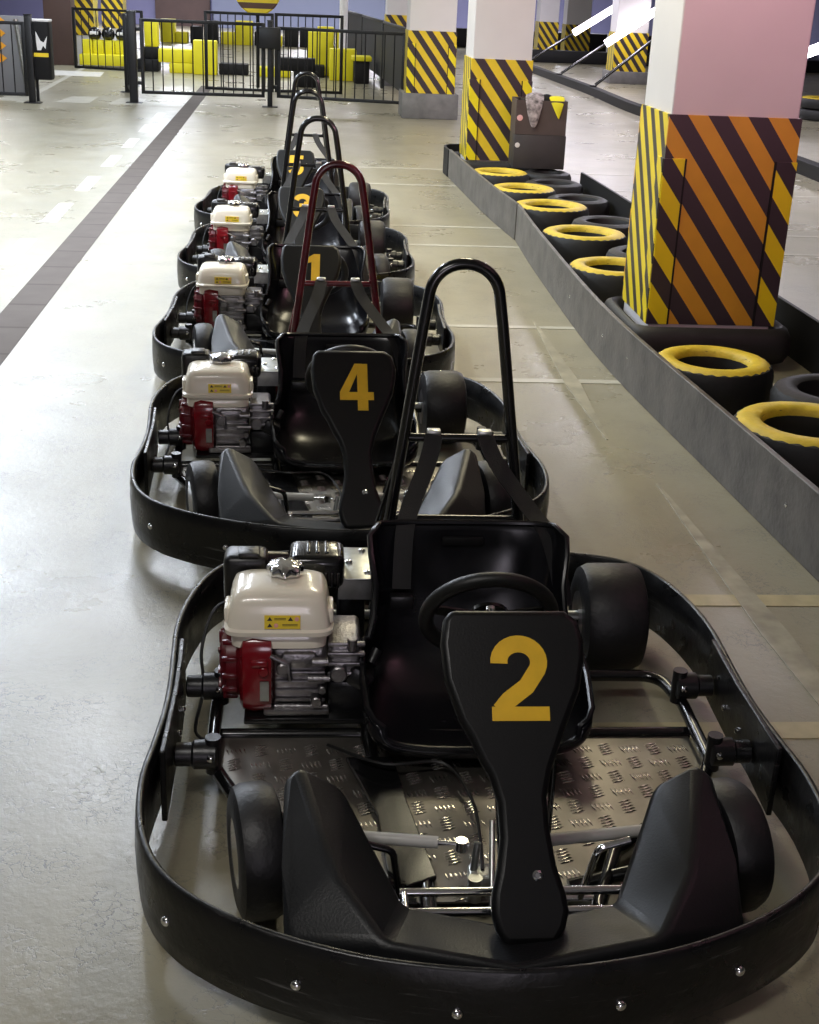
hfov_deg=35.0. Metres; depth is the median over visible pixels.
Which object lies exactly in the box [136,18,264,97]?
gate
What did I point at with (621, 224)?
tyre
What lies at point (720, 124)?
pillar
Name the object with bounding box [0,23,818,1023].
floor
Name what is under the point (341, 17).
fence
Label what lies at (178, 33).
foam block
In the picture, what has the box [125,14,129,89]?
fence
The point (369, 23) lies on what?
fence
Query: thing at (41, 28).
waste bin
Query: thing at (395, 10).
pillar
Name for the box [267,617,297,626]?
print
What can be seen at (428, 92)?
pillar
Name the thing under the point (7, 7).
wall
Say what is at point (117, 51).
cushion
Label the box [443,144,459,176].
board
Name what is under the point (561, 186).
tyre
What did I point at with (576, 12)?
pillar
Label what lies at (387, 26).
fence
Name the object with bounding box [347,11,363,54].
fence
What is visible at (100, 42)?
cushion
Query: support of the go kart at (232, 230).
on the floor
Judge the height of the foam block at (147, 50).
0.208 m
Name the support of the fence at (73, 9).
on the floor
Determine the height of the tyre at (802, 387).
0.198 m
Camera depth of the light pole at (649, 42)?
23.22 m
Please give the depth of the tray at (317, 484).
4.47 m
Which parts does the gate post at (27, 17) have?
foot plate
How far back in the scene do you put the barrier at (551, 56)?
33.62 m
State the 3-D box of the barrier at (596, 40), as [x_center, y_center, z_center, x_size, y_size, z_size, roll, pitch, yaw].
[6.561,-14.781,41.042,11.500,0.550,0.500,1,22,-5]
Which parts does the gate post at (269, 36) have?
foot plate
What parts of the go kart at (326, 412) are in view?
plate, data plate, fuel tank, rail plate, tie rod, rod, frame, seat, number panel, tie rod, plate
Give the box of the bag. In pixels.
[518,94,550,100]
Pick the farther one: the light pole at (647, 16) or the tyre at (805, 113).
the light pole at (647, 16)
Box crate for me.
[508,130,565,169]
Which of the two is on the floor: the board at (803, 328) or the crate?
the board at (803, 328)
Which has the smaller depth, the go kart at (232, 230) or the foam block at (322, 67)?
the go kart at (232, 230)
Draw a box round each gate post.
[23,14,42,103]
[121,13,129,92]
[126,10,142,103]
[259,20,280,107]
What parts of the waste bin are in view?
lid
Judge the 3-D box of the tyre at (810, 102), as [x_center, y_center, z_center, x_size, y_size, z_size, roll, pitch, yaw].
[6.501,-6.357,20.219,0.840,0.167,0.835,1,22,-5]
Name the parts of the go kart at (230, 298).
plate, data plate, fuel tank, rail plate, tie rod, frame, number panel, seat, plate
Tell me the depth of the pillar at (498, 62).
11.82 m
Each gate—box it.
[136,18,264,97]
[274,26,404,103]
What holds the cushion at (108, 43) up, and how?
on the bench at (93, 43)
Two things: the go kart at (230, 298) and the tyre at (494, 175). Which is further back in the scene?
the tyre at (494, 175)
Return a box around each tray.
[182,467,438,517]
[221,736,700,903]
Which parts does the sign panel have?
rail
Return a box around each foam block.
[137,58,160,71]
[144,22,159,46]
[144,46,158,58]
[158,48,191,62]
[160,18,175,41]
[169,63,192,73]
[175,31,188,42]
[190,26,201,42]
[193,39,217,74]
[207,20,218,42]
[219,62,248,74]
[221,31,234,44]
[236,20,252,45]
[260,66,289,77]
[281,57,315,71]
[284,30,296,46]
[294,71,317,87]
[300,27,314,47]
[308,31,332,75]
[315,64,324,77]
[317,26,333,47]
[329,48,356,80]
[335,33,338,47]
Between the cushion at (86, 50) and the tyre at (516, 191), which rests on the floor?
the tyre at (516, 191)
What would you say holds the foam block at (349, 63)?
on the floor
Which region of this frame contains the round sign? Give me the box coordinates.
[237,0,278,87]
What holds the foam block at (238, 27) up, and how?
on the floor
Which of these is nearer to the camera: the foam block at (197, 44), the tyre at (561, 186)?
the tyre at (561, 186)
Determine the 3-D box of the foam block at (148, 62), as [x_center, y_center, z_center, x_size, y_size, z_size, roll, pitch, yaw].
[-4.933,-8.478,24.633,0.400,0.220,0.500,1,22,-5]
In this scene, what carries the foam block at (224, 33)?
on the floor
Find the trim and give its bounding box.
[212,0,385,28]
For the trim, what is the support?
attached to the wall at (7, 7)
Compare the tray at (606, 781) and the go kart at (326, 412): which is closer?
the tray at (606, 781)
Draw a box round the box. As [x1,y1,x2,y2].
[510,96,567,135]
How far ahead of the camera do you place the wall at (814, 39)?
41.09 m
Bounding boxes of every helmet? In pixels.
[88,26,100,39]
[101,27,114,39]
[115,28,122,40]
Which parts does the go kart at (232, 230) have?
plate, fuel tank, number panel, seat, plate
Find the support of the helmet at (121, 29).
on the bench at (93, 43)
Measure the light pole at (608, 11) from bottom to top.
1.648 m
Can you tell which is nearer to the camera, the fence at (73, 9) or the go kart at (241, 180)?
the go kart at (241, 180)
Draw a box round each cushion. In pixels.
[83,39,92,53]
[93,40,103,53]
[104,40,114,53]
[115,40,123,54]
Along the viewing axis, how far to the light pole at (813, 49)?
18.80 m
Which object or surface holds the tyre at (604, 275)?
on the floor
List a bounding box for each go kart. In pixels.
[130,160,548,568]
[135,258,818,1023]
[152,115,454,381]
[177,89,414,287]
[194,71,389,229]
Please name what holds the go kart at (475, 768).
on the floor
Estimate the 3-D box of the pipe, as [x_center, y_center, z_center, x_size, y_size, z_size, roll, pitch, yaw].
[-1.535,-12.339,30.580,0.198,3.200,0.198,1,22,-5]
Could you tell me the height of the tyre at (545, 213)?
0.217 m
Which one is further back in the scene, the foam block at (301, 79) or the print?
the foam block at (301, 79)
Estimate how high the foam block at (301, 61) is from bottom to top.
0.213 m
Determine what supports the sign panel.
on the floor
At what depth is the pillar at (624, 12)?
26.50 m
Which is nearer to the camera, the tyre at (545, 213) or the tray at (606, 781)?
the tray at (606, 781)
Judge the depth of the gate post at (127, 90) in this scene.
19.69 m
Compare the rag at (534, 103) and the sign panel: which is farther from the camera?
the sign panel
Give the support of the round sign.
on the floor
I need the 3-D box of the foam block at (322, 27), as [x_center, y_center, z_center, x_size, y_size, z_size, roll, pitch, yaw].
[-2.340,-13.224,36.218,0.456,0.560,0.500,1,22,-5]
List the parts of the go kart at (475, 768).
plate, data plate, fuel tank, rail plate, tie rod, rod, frame, seat, spoke plate, number panel, tie rod, plate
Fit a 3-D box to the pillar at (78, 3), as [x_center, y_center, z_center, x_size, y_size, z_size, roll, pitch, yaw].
[-6.463,-10.624,25.805,0.394,3.200,0.624,1,22,-5]
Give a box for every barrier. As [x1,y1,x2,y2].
[456,28,651,53]
[532,49,818,72]
[533,65,818,181]
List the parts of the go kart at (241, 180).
plate, fuel tank, number panel, seat, plate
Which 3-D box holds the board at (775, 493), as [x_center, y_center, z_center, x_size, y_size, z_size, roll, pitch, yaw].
[1.124,-0.488,5.423,0.199,0.260,8.435,0,22,-6]
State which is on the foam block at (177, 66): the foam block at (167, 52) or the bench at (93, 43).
the foam block at (167, 52)
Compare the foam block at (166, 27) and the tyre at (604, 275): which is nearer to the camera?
the tyre at (604, 275)
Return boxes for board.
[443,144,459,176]
[448,149,518,239]
[515,204,818,581]
[580,172,818,373]
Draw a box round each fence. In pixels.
[0,21,28,95]
[71,7,144,71]
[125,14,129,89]
[204,10,273,91]
[274,13,343,93]
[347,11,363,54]
[361,15,383,87]
[381,21,405,90]
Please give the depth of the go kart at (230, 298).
6.24 m
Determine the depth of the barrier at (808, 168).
21.49 m
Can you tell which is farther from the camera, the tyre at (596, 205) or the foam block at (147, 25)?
the foam block at (147, 25)
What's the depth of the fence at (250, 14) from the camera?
20.85 m
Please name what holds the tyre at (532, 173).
on the floor
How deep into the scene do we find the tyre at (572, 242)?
8.40 m
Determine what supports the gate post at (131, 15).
on the floor
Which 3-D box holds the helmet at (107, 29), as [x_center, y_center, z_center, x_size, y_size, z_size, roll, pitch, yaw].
[-5.825,-9.252,25.135,0.257,0.235,0.258,1,22,-5]
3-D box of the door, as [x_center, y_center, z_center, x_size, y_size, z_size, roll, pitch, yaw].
[-8.343,-19.226,47.726,2.000,2.600,0.140,1,22,-5]
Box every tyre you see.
[475,167,528,184]
[494,183,555,201]
[517,199,588,231]
[524,169,570,179]
[525,178,582,193]
[542,225,626,263]
[547,194,609,215]
[569,256,625,302]
[571,215,629,239]
[606,245,626,257]
[658,345,773,415]
[734,401,818,487]
[769,374,818,403]
[799,107,818,120]
[800,96,818,109]
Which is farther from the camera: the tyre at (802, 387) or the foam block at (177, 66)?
the foam block at (177, 66)
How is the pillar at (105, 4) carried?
on the floor
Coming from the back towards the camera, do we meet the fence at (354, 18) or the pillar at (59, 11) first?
the fence at (354, 18)
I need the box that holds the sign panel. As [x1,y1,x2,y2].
[0,15,24,91]
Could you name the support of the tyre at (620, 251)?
on the floor
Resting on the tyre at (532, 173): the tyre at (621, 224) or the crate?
the crate
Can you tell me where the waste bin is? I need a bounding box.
[32,18,54,100]
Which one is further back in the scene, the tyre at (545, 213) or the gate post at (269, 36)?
the gate post at (269, 36)
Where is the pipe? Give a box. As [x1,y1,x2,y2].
[339,0,347,47]
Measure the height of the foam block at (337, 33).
0.496 m
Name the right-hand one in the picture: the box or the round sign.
the box
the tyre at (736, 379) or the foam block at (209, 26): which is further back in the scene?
the foam block at (209, 26)
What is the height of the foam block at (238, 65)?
0.200 m
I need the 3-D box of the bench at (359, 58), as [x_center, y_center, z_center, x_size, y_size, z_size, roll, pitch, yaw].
[-0.885,-8.103,23.803,0.360,0.470,0.600,1,22,-5]
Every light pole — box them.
[532,5,612,59]
[556,7,654,74]
[590,40,650,86]
[808,43,818,57]
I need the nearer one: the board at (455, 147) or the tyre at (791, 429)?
the tyre at (791, 429)
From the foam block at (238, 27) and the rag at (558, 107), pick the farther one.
the foam block at (238, 27)
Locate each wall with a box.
[0,0,654,35]
[807,0,818,59]
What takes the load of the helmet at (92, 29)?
on the bench at (93, 43)
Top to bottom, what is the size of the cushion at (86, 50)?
0.280 m
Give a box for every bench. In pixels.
[79,39,123,65]
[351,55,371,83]
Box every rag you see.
[526,92,543,127]
[550,96,564,118]
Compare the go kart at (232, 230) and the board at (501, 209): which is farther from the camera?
the board at (501, 209)
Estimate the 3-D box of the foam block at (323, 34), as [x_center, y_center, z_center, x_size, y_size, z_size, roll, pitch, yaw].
[-1.740,-8.884,25.204,0.500,0.800,0.400,1,22,-5]
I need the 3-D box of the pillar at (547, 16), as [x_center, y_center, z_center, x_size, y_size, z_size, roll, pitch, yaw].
[3.659,-13.525,34.075,0.640,3.200,0.740,1,22,-5]
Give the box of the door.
[155,0,209,26]
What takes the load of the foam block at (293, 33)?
on the floor
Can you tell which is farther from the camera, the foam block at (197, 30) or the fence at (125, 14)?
the foam block at (197, 30)
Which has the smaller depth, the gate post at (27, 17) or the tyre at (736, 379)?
the tyre at (736, 379)
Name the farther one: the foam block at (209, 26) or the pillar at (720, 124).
the foam block at (209, 26)
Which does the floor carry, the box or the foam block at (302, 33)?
the foam block at (302, 33)
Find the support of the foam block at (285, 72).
on the floor
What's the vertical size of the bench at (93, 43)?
0.455 m
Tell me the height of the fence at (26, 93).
0.994 m
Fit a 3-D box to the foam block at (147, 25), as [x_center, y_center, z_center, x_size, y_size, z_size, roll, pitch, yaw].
[-4.865,-9.028,24.544,0.240,0.448,0.400,1,22,-5]
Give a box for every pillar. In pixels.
[43,0,77,64]
[75,0,98,61]
[101,0,125,40]
[379,0,406,85]
[398,0,457,119]
[455,0,535,170]
[533,0,559,49]
[560,0,592,50]
[602,0,651,84]
[604,0,815,364]
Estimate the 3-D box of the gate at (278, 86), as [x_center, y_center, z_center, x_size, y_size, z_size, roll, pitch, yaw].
[-0.989,-6.270,18.257,1.878,0.954,0.044,5,22,7]

